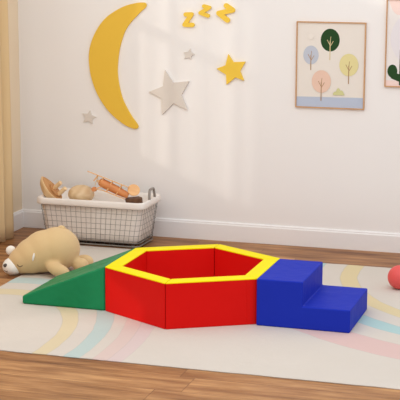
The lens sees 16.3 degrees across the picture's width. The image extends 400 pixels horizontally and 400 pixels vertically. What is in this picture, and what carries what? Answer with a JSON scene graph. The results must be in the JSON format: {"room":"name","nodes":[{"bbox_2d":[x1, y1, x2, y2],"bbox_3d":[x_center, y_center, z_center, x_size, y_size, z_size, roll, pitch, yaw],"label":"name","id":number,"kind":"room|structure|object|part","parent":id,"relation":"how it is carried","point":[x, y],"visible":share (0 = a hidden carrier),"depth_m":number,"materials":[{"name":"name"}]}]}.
{"room":"children's playroom","nodes":[
{"label":"children's playroom","id":0,"kind":"room"},
{"bbox_2d":[8,0,21,212],"bbox_3d":[-2.215,-0.623,6.956,0.150,2.706,5.936,3,11,17],"label":"wall","id":1,"kind":"structure","parent":0,"point":[12,4],"depth_m":9.73,"materials":[{"name":"beige paint"}]},
{"bbox_2d":[0,0,13,241],"bbox_3d":[-1.365,-0.942,9.202,0.104,2.502,0.512,3,11,17],"label":"curtain","id":2,"kind":"object","parent":1,"relation":"hanging from","point":[6,180],"visible":1,"depth_m":9.38,"materials":[{"name":"beige fabric"}]},
{"bbox_2d":[13,209,23,230],"bbox_3d":[-2.135,0.645,7.187,0.016,0.130,5.900,3,11,17],"label":"baseboard","id":3,"kind":"structure","parent":1,"relation":"attached to","point":[18,215],"depth_m":9.86,"materials":[{"name":"white paint"}]},
{"bbox_2d":[0,227,399,399],"bbox_3d":[0.392,0.900,6.484,5.580,0.094,6.056,3,11,17],"label":"floor","id":4,"kind":"structure","parent":0,"point":[23,376],"depth_m":6.53,"materials":[{"name":"brown wood"}]},
{"bbox_2d":[37,187,160,248],"bbox_3d":[-0.681,0.093,9.440,0.775,0.393,0.406,3,11,17],"label":"laundry basket","id":5,"kind":"object","parent":4,"relation":"on","point":[107,217],"visible":0.83,"depth_m":9.28,"materials":[{"name":"grey metal"}]},
{"bbox_2d":[40,176,66,198],"bbox_3d":[-0.991,-0.073,9.422,0.190,0.170,0.108,0,11,2],"label":"boat","id":6,"kind":"object","parent":5,"relation":"in","point":[49,189],"visible":0.94,"depth_m":9.39,"materials":[{"name":"brown wood"}]},
{"bbox_2d":[68,185,94,199],"bbox_3d":[-0.803,-0.042,9.423,0.180,0.120,0.180,3,11,17],"label":"ball","id":7,"kind":"object","parent":5,"relation":"in","point":[78,192],"visible":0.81,"depth_m":9.36,"materials":[{"name":"beige wood"}]},
{"bbox_2d":[87,171,139,198],"bbox_3d":[-0.580,-0.097,9.309,0.354,0.191,0.095,1,11,4],"label":"toy biplane","id":8,"kind":"object","parent":5,"relation":"in","point":[133,190],"visible":1,"depth_m":9.30,"materials":[{"name":"orange wood"}]},
{"bbox_3d":[-0.681,0.255,9.470,0.684,0.032,0.331,3,11,17],"label":"frame","id":9,"kind":"part","parent":5,"relation":"part of","materials":[{"name":"metal"}]},
{"bbox_2d":[125,196,142,202],"bbox_3d":[-0.442,0.005,9.342,0.119,0.058,0.055,2,11,8],"label":"wooden block","id":10,"kind":"object","parent":5,"relation":"in","point":[137,199],"visible":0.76,"depth_m":9.32,"materials":[{"name":"brown wood"}]},
{"bbox_3d":[-0.323,-0.035,9.316,0.023,0.094,0.127,3,11,17],"label":"handle","id":11,"kind":"part","parent":5,"relation":"part of","materials":[{"name":"grey metal"}]},
{"bbox_2d":[0,245,399,389],"bbox_3d":[0.311,0.603,7.790,3.131,0.006,2.371,3,11,17],"label":"rug","id":12,"kind":"object","parent":4,"relation":"on","point":[368,355],"visible":0.44,"depth_m":7.14,"materials":[{"name":"white carpet"}]},
{"bbox_2d":[2,225,93,275],"bbox_3d":[-0.937,0.303,8.566,0.514,0.294,0.366,3,11,17],"label":"plush bear","id":13,"kind":"object","parent":12,"relation":"on","point":[53,250],"visible":0.94,"depth_m":8.46},
{"bbox_2d":[23,249,132,309],"bbox_3d":[-0.690,0.433,7.985,0.500,0.250,0.500,3,11,17],"label":"ramp","id":14,"kind":"object","parent":12,"relation":"on","point":[83,287],"visible":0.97,"depth_m":7.75,"materials":[{"name":"green leather"}]},
{"bbox_2d":[105,244,218,328],"bbox_3d":[-0.243,0.459,7.849,0.432,0.253,0.996,3,11,17],"label":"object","id":15,"kind":"object","parent":12,"relation":"on","point":[135,282],"visible":0.95,"depth_m":7.66,"materials":[{"name":"red leather"}]},
{"bbox_3d":[-0.409,0.450,7.900,0.083,0.249,0.497,3,11,17],"label":"panel","id":16,"kind":"part","parent":15,"relation":"part of","materials":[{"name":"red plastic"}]},
{"bbox_3d":[-0.323,0.521,7.526,0.083,0.249,0.495,-10,14,-42],"label":"panel","id":17,"kind":"part","parent":15,"relation":"part of","materials":[{"name":"red leather"}]},
{"bbox_3d":[-0.123,0.402,8.162,0.495,0.249,0.083,-2,11,-13],"label":"panel","id":18,"kind":"part","parent":15,"relation":"part of","materials":[{"name":"red plastic"}]},
{"bbox_2d":[166,244,279,328],"bbox_3d":[0.172,0.484,7.723,0.432,0.253,0.996,3,11,17],"label":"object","id":19,"kind":"object","parent":12,"relation":"on","point":[228,298],"visible":0.93,"depth_m":7.39,"materials":[{"name":"red leather"}]},
{"bbox_3d":[0.052,0.544,7.412,0.495,0.249,0.083,-2,11,-13],"label":"panel","id":20,"kind":"part","parent":19,"relation":"part of","materials":[{"name":"red leather"}]},
{"bbox_3d":[0.253,0.425,8.048,0.083,0.249,0.495,-10,14,-42],"label":"panel","id":21,"kind":"part","parent":19,"relation":"part of","materials":[{"name":"red plastic"}]},
{"bbox_2d":[256,259,366,332],"bbox_3d":[0.615,0.514,7.564,0.506,0.256,0.500,3,11,17],"label":"steps","id":22,"kind":"structure","parent":12,"relation":"on","point":[291,293],"depth_m":7.38,"materials":[{"name":"blue leather"}]},
{"bbox_2d":[388,265,399,288],"bbox_3d":[1.176,0.455,8.201,0.142,0.142,0.142,3,11,17],"label":"ball","id":23,"kind":"object","parent":12,"relation":"on","point":[394,273],"visible":1,"depth_m":8.15,"materials":[{"name":"red plastic"}]},
{"bbox_2d":[18,0,399,232],"bbox_3d":[1.274,-0.997,9.013,5.580,2.706,0.120,3,11,17],"label":"wall","id":24,"kind":"structure","parent":0,"point":[241,151],"depth_m":9.39,"materials":[{"name":"paint"}]},
{"bbox_2d":[83,111,95,123],"bbox_3d":[-0.765,-0.575,9.664,0.103,0.096,0.010,3,11,17],"label":"star","id":25,"kind":"object","parent":24,"relation":"attached to","point":[89,117],"visible":1,"depth_m":9.66,"materials":[{"name":"grey paint"}]},
{"bbox_2d":[89,2,146,128],"bbox_3d":[-0.563,-0.920,9.533,0.422,0.862,0.014,3,11,17],"label":"crescent moon","id":26,"kind":"object","parent":24,"relation":"attached to","point":[105,45],"visible":1,"depth_m":9.55,"materials":[{"name":"yellow paint"}]},
{"bbox_2d":[150,70,188,114],"bbox_3d":[-0.210,-0.729,9.457,0.286,0.304,0.016,3,11,17],"label":"star","id":27,"kind":"object","parent":24,"relation":"attached to","point":[170,93],"visible":1,"depth_m":9.44,"materials":[{"name":"grey paint"}]},
{"bbox_2d":[182,12,194,26],"bbox_3d":[-0.076,-1.208,9.325,0.084,0.099,0.016,3,11,17],"label":"letter","id":28,"kind":"object","parent":24,"relation":"attached to","point":[189,15],"visible":1,"depth_m":9.32,"materials":[{"name":"yellow paint"}]},
{"bbox_2d":[184,49,193,58],"bbox_3d":[-0.072,-0.983,9.369,0.076,0.074,0.010,3,11,17],"label":"star","id":29,"kind":"object","parent":24,"relation":"attached to","point":[189,54],"visible":1,"depth_m":9.37,"materials":[{"name":"grey paint"}]},
{"bbox_2d":[198,4,211,17],"bbox_3d":[0.033,-1.260,9.281,0.088,0.088,0.016,3,11,17],"label":"letter","id":30,"kind":"object","parent":24,"relation":"attached to","point":[206,7],"visible":1,"depth_m":9.27,"materials":[{"name":"yellow paint"}]},
{"bbox_2d":[23,209,399,252],"bbox_3d":[1.321,0.286,9.165,5.430,0.130,0.016,3,11,17],"label":"baseboard","id":31,"kind":"structure","parent":24,"relation":"attached to","point":[163,227],"depth_m":9.42,"materials":[{"name":"white paint"}]},
{"bbox_2d":[216,3,234,22],"bbox_3d":[0.171,-1.241,9.241,0.129,0.129,0.016,3,11,17],"label":"letter","id":32,"kind":"object","parent":24,"relation":"attached to","point":[229,9],"visible":1,"depth_m":9.23,"materials":[{"name":"yellow paint"}]},
{"bbox_2d":[217,54,244,84],"bbox_3d":[0.207,-0.871,9.299,0.200,0.203,0.016,3,11,17],"label":"star","id":33,"kind":"object","parent":24,"relation":"attached to","point":[232,69],"visible":1,"depth_m":9.29,"materials":[{"name":"yellow paint"}]},
{"bbox_2d":[295,21,366,109],"bbox_3d":[0.852,-0.879,9.095,0.460,0.565,0.016,3,11,17],"label":"framed picture","id":34,"kind":"object","parent":24,"relation":"attached to","point":[330,56],"visible":1,"depth_m":9.09,"materials":[{"name":"beige paper"}]},
{"bbox_2d":[384,0,399,86],"bbox_3d":[1.414,-0.997,8.896,0.460,0.565,0.016,3,11,17],"label":"framed picture","id":35,"kind":"object","parent":24,"relation":"attached to","point":[392,42],"visible":1,"depth_m":8.95,"materials":[{"name":"white paper"}]}
]}

